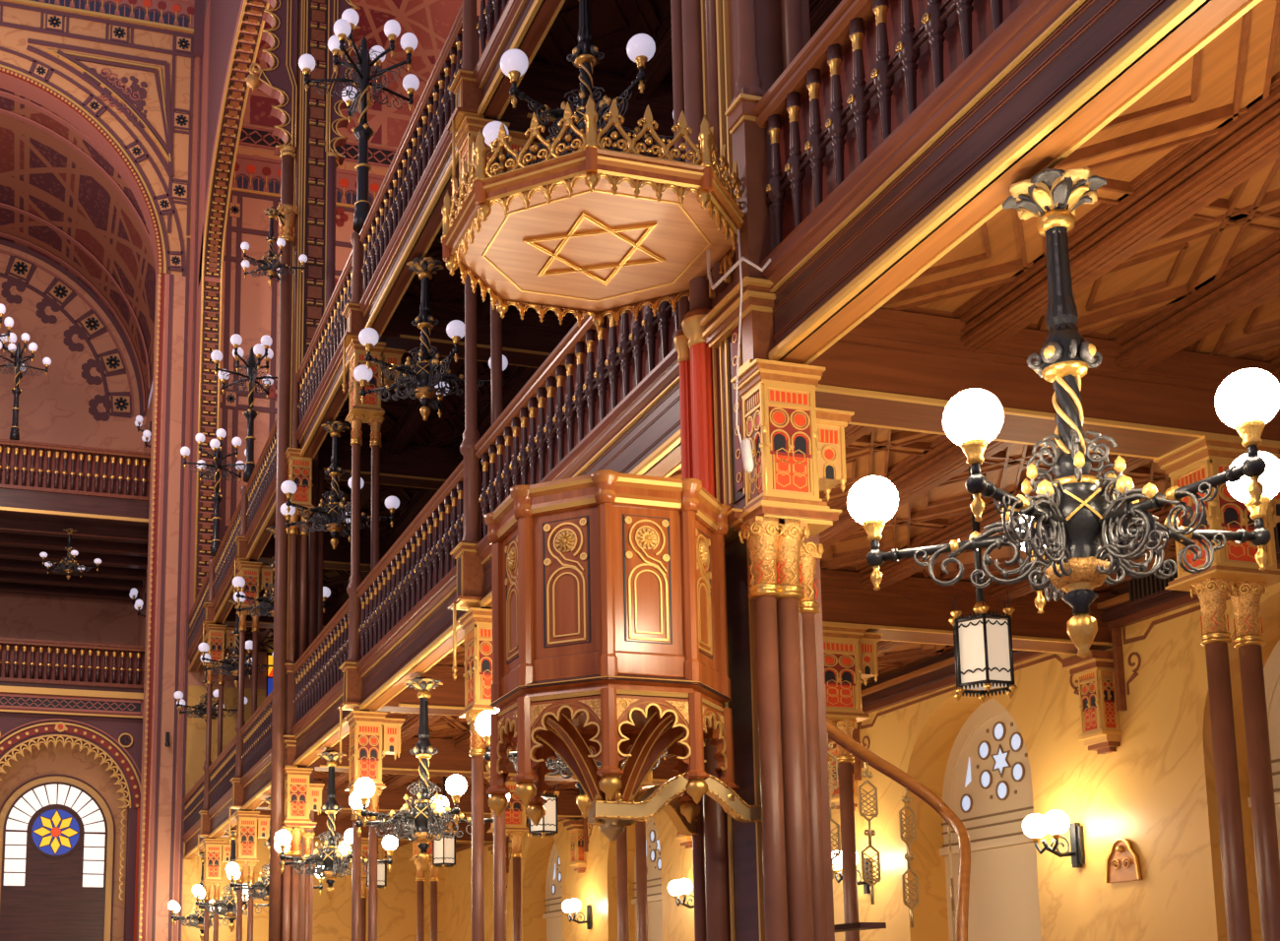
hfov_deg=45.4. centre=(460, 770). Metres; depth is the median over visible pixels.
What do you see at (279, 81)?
arch trim
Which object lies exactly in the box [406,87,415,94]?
cup
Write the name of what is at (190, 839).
fascia
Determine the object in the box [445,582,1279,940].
wall
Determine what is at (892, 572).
ceiling beam
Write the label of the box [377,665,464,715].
cross beam
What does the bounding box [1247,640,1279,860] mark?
window
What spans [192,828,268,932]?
chandelier
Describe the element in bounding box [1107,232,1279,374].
ceiling beam
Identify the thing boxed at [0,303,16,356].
candelabrum
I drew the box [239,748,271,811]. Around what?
fascia
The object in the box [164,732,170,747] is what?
security camera
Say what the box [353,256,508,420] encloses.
chandelier
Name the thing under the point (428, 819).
chandelier
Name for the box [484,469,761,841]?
pulpit
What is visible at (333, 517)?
chandelier
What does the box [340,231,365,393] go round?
newel post
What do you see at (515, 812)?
column pair
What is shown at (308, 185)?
pier
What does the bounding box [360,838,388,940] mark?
column pair
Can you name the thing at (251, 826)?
column pair
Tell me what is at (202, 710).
chandelier
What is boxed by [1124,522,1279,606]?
ceiling vent
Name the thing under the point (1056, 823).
wall sconce
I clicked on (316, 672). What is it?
balustrade
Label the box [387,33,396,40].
cup
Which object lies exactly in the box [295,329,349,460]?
fascia
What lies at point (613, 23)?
ceiling
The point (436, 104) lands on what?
balustrade
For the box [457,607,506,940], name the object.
column pair
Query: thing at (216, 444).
candelabrum
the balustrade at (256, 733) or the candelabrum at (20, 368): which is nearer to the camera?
the balustrade at (256, 733)
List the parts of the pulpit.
pendant post, panel, pendant post, pendant post, panel, cornice, pendant post, moulding, panel, pendant post, pendant post, panel, pendant post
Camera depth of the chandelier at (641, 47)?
15.45 m
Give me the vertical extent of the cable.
1.774 m
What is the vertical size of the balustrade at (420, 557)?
1.235 m
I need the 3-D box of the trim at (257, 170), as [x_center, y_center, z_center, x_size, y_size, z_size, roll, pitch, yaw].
[-4.118,-22.154,53.834,9.036,4.600,0.320,2,-9,-16]
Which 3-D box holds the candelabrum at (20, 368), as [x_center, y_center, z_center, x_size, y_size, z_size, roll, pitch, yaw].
[-14.789,-12.776,50.715,2.002,3.572,2.091,4,-10,-27]
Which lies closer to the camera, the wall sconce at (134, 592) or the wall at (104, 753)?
the wall at (104, 753)
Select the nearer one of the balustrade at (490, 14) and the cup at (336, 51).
the balustrade at (490, 14)
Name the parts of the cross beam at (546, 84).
crown moulding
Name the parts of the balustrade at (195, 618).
handrail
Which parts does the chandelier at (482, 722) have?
globe, arm, arm, arm, arm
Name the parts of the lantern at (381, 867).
glass, frame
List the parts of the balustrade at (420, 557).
handrail, rail, rail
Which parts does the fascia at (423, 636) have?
cornice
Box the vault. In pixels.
[243,0,487,146]
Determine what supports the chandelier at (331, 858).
hanging from the fascia at (316, 732)
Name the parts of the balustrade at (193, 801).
handrail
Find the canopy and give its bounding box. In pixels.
[441,94,744,330]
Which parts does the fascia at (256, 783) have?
cornice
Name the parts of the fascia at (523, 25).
cornice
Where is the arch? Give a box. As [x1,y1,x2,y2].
[189,0,269,613]
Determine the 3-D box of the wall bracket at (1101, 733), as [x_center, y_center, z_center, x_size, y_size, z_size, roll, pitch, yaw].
[8.340,-0.881,19.960,0.420,1.300,0.600,2,-9,-16]
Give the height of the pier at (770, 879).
15.500 m
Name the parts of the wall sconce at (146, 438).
globe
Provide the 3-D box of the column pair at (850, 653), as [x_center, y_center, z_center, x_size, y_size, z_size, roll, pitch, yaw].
[4.736,1.352,18.559,1.058,6.280,0.590,2,-9,-16]
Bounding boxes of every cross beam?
[221,812,493,844]
[222,601,336,629]
[256,533,388,572]
[256,780,582,820]
[314,734,680,784]
[318,436,490,493]
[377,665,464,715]
[492,61,674,157]
[812,308,1279,459]
[820,569,1120,654]
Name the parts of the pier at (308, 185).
wrapped moulding, tooth moulding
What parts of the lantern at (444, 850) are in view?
glass, frame, drop rod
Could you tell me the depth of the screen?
31.71 m
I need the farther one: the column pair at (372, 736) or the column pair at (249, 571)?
the column pair at (249, 571)
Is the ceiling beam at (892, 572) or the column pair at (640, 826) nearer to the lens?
the ceiling beam at (892, 572)
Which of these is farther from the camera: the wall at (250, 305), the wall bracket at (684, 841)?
the wall at (250, 305)
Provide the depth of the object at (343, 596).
42.70 m
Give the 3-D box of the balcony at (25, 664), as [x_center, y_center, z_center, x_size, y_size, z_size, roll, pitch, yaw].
[-17.900,-2.792,53.724,13.100,1.710,10.620,2,-9,-16]
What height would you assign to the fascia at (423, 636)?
0.745 m
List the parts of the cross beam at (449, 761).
crown moulding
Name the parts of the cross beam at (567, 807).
crown moulding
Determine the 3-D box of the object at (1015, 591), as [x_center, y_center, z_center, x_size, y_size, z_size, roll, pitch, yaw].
[7.764,-2.728,16.654,0.470,0.280,5.970,2,-9,-16]
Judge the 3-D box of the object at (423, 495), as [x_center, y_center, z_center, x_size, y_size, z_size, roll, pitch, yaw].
[-1.000,-6.111,35.104,0.470,0.275,5.970,2,-9,-16]
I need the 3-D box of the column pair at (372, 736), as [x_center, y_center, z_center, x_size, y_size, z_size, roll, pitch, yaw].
[-1.345,2.173,23.482,0.870,6.165,0.560,2,-9,-16]
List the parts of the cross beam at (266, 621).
crown moulding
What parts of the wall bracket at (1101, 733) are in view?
cornice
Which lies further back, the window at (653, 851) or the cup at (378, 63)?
the window at (653, 851)
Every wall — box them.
[0,0,445,940]
[0,87,155,646]
[0,712,142,940]
[188,191,364,690]
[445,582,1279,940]
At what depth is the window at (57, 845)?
49.86 m
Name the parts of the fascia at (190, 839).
cornice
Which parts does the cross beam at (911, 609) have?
crown moulding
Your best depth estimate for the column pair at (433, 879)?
37.09 m
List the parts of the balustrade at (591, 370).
handrail, rail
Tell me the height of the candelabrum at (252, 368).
3.572 m
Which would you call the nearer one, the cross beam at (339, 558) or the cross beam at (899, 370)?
the cross beam at (899, 370)
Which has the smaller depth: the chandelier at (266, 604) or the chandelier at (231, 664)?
the chandelier at (266, 604)
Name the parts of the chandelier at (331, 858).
globe, globe, arm, arm, twisted stem, arm, globe, globe, arm, globe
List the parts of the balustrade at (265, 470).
handrail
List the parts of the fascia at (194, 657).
cornice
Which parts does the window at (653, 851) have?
glass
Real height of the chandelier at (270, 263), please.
1.721 m
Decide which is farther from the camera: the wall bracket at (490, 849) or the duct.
the wall bracket at (490, 849)
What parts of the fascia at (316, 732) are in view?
cornice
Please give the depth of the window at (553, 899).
42.50 m
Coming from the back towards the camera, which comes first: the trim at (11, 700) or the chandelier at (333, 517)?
the trim at (11, 700)
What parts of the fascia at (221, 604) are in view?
cornice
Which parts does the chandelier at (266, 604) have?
globe, globe, arm, arm, globe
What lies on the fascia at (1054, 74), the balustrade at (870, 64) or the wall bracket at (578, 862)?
the balustrade at (870, 64)
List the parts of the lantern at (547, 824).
frame, glass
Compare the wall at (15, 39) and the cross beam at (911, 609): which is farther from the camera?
the wall at (15, 39)
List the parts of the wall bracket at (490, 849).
cornice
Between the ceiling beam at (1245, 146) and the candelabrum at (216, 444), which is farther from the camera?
the candelabrum at (216, 444)
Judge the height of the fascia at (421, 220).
0.585 m
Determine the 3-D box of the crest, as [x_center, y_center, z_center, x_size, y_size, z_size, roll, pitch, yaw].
[8.533,1.149,19.559,0.110,0.567,0.630,2,-9,-16]
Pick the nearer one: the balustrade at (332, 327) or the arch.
the balustrade at (332, 327)
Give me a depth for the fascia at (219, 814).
39.81 m
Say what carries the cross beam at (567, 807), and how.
on the column pair at (433, 879)
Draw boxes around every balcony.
[0,438,150,601]
[0,638,144,719]
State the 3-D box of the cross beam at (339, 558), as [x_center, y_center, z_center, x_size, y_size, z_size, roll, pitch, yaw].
[-0.945,-5.371,38.425,8.400,0.730,0.800,2,-9,-16]
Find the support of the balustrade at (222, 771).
on the fascia at (219, 814)
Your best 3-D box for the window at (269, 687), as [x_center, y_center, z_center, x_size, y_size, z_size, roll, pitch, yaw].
[-5.785,-1.975,50.142,1.350,4.000,0.050,2,-9,-16]
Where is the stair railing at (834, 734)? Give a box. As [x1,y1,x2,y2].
[826,720,970,940]
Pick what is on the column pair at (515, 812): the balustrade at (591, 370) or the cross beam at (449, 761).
the cross beam at (449, 761)
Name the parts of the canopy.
pulpit canopy, cornice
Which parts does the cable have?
cord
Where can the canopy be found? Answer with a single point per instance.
(679, 159)
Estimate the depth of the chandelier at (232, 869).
33.01 m
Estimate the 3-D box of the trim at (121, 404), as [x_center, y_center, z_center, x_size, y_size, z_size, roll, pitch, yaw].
[-18.351,-19.012,56.063,14.120,7.432,10.810,2,-9,-16]
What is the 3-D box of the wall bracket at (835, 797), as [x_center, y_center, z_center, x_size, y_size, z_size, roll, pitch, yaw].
[6.528,0.059,26.120,0.420,1.300,0.600,2,-9,-16]
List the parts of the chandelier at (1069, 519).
globe, arm, globe, arm, globe, arm, twisted stem, arm, arm, globe, globe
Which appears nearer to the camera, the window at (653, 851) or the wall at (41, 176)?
the window at (653, 851)
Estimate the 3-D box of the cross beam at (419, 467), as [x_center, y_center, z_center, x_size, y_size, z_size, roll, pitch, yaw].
[0.867,-6.311,32.265,8.400,0.730,0.800,2,-9,-16]
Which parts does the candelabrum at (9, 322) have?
globe, arm, globe, globe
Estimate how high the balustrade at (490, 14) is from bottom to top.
1.235 m
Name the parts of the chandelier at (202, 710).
globe, globe, arm, arm, arm, globe, arm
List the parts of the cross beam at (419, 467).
crown moulding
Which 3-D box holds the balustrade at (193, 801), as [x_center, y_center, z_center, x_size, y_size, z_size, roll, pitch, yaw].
[-7.980,1.058,45.754,0.230,1.235,6.275,2,-9,-16]
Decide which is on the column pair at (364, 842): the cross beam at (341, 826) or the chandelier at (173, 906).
the cross beam at (341, 826)
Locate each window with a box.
[0,774,115,940]
[265,652,273,698]
[542,842,562,940]
[631,816,662,940]
[939,698,1041,940]
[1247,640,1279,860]
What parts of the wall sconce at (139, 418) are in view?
globe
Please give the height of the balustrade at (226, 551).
1.235 m
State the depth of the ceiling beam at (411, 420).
29.86 m
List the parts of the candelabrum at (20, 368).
globe, arm, arm, arm, globe, stem, arm, globe, arm, globe, arm, globe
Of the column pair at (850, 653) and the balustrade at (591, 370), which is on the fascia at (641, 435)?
the balustrade at (591, 370)
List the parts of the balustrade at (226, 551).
handrail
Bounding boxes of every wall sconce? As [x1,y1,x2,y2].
[129,588,146,609]
[134,415,151,437]
[134,599,146,617]
[141,430,151,447]
[562,898,591,929]
[667,878,694,908]
[831,850,872,894]
[1022,810,1084,868]
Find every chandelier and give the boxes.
[39,528,101,579]
[168,851,243,940]
[174,651,247,728]
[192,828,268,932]
[197,598,273,688]
[225,796,323,904]
[232,526,330,617]
[240,206,307,286]
[274,750,397,900]
[280,421,399,549]
[349,676,510,870]
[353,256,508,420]
[474,707,668,818]
[482,0,674,175]
[846,166,1279,658]
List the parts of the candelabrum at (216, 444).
globe, arm, globe, globe, arm, arm, globe, arm, stem, arm, globe, arm, arm, arm, globe, globe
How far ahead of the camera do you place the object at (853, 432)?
13.62 m
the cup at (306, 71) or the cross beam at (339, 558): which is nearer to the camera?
the cup at (306, 71)
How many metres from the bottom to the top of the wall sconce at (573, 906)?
0.740 m
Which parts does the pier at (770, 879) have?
wrapped moulding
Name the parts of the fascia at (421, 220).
cornice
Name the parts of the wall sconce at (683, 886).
globe, globe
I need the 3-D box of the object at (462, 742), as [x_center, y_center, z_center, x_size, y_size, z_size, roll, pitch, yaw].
[0.827,-0.983,28.021,0.470,0.280,5.970,2,-9,-16]
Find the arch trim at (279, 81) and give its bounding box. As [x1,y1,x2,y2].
[246,0,297,158]
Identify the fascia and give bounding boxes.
[182,819,216,860]
[186,616,220,672]
[206,787,250,838]
[211,552,255,623]
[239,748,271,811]
[244,472,276,560]
[291,677,369,767]
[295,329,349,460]
[356,565,490,711]
[359,108,488,339]
[473,0,565,119]
[475,348,681,607]
[759,0,1261,365]
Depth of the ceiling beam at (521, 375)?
28.40 m
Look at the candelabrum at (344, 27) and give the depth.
25.01 m
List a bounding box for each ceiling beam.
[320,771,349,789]
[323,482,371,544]
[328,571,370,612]
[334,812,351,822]
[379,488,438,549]
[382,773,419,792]
[383,356,464,454]
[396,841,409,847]
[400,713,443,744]
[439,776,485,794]
[449,365,538,461]
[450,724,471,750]
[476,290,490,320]
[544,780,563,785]
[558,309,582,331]
[622,1,672,100]
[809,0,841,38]
[819,435,1014,550]
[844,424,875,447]
[855,452,1152,591]
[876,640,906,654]
[952,71,1279,353]
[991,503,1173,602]
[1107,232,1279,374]
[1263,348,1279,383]
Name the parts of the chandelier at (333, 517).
globe, globe, arm, arm, twisted stem, arm, arm, globe, arm, globe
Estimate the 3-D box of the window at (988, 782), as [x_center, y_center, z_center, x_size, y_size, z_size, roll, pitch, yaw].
[8.322,1.385,23.027,0.220,5.140,3.240,2,-9,-16]
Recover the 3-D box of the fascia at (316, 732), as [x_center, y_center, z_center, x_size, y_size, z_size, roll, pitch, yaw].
[-2.369,-0.842,26.751,0.340,0.745,5.455,2,-9,-16]
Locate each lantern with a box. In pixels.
[365,845,387,891]
[431,775,457,870]
[527,776,559,839]
[948,466,1018,703]
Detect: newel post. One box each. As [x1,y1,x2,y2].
[201,558,216,642]
[233,485,250,594]
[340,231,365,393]
[447,0,484,187]
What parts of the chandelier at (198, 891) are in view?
globe, globe, arm, arm, arm, arm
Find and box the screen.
[324,0,374,167]
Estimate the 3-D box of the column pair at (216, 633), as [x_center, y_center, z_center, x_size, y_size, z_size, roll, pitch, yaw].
[-6.879,-0.683,42.801,1.005,6.925,0.560,2,-9,-16]
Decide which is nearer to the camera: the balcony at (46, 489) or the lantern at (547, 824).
the lantern at (547, 824)
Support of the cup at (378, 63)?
on the candelabrum at (344, 27)
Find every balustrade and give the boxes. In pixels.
[183,773,204,833]
[187,569,209,648]
[207,735,236,809]
[212,499,241,596]
[240,691,272,775]
[245,417,277,528]
[291,597,361,723]
[296,248,364,424]
[356,459,481,658]
[359,3,479,292]
[474,295,679,537]
[476,0,508,54]
[754,0,1025,248]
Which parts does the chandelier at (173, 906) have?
globe, arm, arm, arm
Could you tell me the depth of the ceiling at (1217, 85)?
11.13 m
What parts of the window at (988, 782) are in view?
glass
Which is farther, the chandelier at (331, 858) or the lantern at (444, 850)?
the lantern at (444, 850)
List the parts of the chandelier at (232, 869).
globe, globe, arm, arm, arm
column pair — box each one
[196,624,236,868]
[201,838,231,940]
[228,561,273,844]
[233,811,270,940]
[336,338,405,764]
[344,710,405,940]
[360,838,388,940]
[409,816,453,940]
[447,115,529,680]
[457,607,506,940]
[485,774,528,940]
[616,753,665,940]
[822,624,883,940]
[1153,435,1279,940]
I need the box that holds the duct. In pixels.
[706,249,770,289]
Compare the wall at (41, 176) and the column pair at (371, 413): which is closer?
the column pair at (371, 413)
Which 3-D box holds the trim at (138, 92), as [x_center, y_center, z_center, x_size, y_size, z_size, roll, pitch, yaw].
[-9.782,-13.672,25.021,15.960,38.000,49.000,2,-9,-16]
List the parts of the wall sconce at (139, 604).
globe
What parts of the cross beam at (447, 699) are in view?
crown moulding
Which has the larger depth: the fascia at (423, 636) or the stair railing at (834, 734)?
the fascia at (423, 636)
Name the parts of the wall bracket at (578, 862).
cornice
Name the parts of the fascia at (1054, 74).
cornice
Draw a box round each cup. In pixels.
[302,67,311,74]
[331,48,340,56]
[337,33,346,40]
[345,99,352,106]
[374,59,382,65]
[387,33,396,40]
[404,46,413,54]
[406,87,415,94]
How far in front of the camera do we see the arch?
49.00 m
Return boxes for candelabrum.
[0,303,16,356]
[0,332,51,440]
[180,428,246,557]
[210,333,277,482]
[298,8,419,233]
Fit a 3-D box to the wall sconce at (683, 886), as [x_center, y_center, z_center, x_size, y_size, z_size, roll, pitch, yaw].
[4.723,2.632,31.507,0.674,0.740,0.760,2,-9,-16]
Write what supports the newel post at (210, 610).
attached to the fascia at (221, 604)
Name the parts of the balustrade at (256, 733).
handrail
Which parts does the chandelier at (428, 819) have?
globe, globe, arm, arm, twisted stem, globe, arm, globe, arm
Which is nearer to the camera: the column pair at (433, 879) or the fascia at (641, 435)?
the fascia at (641, 435)
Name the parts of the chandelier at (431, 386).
globe, globe, arm, arm, twisted stem, arm, globe, arm, globe, arm, globe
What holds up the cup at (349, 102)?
on the candelabrum at (344, 27)
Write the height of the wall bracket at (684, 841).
1.300 m
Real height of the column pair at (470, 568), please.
6.925 m
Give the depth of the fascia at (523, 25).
17.41 m
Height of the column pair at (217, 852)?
6.165 m
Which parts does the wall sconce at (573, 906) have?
globe, globe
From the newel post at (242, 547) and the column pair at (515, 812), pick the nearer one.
the column pair at (515, 812)
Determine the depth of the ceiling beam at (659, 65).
18.33 m
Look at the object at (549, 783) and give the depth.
35.53 m
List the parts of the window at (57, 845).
pane, stained glass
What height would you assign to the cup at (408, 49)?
0.120 m
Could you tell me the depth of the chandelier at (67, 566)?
51.50 m
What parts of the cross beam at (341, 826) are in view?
crown moulding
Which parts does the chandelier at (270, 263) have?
globe, globe, arm, arm, arm, arm, support arm, globe, arm, globe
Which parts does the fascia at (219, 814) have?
cornice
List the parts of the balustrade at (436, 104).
rail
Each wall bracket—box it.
[488,845,507,888]
[563,820,586,873]
[673,792,692,848]
[827,737,858,811]
[1061,649,1122,754]
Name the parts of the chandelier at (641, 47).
globe, globe, arm, arm, twisted stem, arm, arm, globe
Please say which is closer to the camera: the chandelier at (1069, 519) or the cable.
the chandelier at (1069, 519)
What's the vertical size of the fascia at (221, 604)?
0.585 m
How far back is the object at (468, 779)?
35.48 m
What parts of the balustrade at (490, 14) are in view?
rail, panel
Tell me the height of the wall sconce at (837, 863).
0.740 m
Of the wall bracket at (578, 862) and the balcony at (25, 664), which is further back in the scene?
the balcony at (25, 664)
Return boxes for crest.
[1104,837,1143,883]
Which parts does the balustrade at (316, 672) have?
handrail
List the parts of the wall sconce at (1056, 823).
globe, arm, arm, globe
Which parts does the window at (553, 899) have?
glass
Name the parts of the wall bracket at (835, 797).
cornice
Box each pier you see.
[268,0,336,940]
[670,0,854,940]
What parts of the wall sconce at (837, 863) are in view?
globe, arm, globe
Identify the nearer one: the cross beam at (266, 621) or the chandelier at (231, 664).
the chandelier at (231, 664)
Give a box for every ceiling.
[220,0,672,653]
[250,0,1279,818]
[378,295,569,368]
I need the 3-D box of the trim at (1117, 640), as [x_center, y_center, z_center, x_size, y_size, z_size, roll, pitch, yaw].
[4.869,0.611,32.385,0.100,1.100,32.360,2,-9,-16]
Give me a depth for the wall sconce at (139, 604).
53.65 m
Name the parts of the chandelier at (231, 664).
globe, globe, arm, arm, twisted stem, arm, globe, arm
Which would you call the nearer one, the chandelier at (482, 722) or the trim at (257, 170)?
the chandelier at (482, 722)
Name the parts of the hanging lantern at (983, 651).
drop rod, glass, frame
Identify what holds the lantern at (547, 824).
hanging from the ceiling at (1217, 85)
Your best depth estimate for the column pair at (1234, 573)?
12.46 m
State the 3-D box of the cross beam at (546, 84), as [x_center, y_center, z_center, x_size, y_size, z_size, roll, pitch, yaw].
[4.491,-8.193,19.944,8.400,0.730,0.800,2,-9,-16]
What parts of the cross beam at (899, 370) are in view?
crown moulding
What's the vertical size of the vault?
22.700 m
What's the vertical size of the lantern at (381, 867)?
2.500 m
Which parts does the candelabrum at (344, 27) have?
globe, arm, globe, globe, arm, globe, globe, arm, arm, arm, stem, arm, globe, arm, arm, arm, globe, globe, globe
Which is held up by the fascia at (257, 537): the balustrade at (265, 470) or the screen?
the balustrade at (265, 470)
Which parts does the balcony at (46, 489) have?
handrail, panel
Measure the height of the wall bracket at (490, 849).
1.300 m
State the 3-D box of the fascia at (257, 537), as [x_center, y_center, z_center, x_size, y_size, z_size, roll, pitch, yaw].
[-4.330,-5.843,34.281,0.340,0.585,5.665,2,-9,-16]
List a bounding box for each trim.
[0,0,204,940]
[0,90,153,421]
[0,689,143,718]
[231,122,397,208]
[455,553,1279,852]
[484,597,1230,873]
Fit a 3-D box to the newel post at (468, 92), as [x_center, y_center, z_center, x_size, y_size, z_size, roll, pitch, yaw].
[0.057,-8.470,18.682,0.375,2.840,0.480,2,-9,-16]
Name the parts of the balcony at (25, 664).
handrail, panel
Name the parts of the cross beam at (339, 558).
crown moulding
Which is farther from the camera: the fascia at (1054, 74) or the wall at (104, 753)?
the wall at (104, 753)
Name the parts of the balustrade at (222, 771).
handrail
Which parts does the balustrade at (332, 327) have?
rail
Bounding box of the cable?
[735,229,753,473]
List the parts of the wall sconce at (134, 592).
globe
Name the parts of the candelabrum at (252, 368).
globe, globe, arm, arm, globe, globe, arm, arm, stem, arm, globe, arm, arm, arm, globe, arm, globe, globe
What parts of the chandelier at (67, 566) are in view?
globe, arm, arm, arm, globe, arm, globe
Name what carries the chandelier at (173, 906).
hanging from the fascia at (190, 839)
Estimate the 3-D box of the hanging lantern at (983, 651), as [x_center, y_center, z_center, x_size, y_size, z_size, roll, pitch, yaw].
[4.917,-1.923,14.382,0.650,2.500,0.578,2,-9,-16]
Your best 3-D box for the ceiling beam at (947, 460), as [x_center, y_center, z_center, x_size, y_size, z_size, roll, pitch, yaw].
[4.451,-2.865,15.700,0.470,0.280,5.970,2,-9,-16]
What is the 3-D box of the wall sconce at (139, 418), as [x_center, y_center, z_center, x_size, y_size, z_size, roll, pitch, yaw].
[-12.149,-13.168,57.959,0.646,0.712,0.704,2,-9,-16]
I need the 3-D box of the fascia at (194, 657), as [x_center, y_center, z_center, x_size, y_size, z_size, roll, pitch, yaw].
[-7.935,-3.972,46.535,0.340,0.585,6.275,2,-9,-16]
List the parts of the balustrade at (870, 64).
handrail, rail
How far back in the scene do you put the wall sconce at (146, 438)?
53.29 m
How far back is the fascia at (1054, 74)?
8.58 m
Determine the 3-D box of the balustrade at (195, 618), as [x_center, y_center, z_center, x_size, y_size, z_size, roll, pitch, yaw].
[-7.995,-4.874,46.656,0.230,1.235,6.275,2,-9,-16]

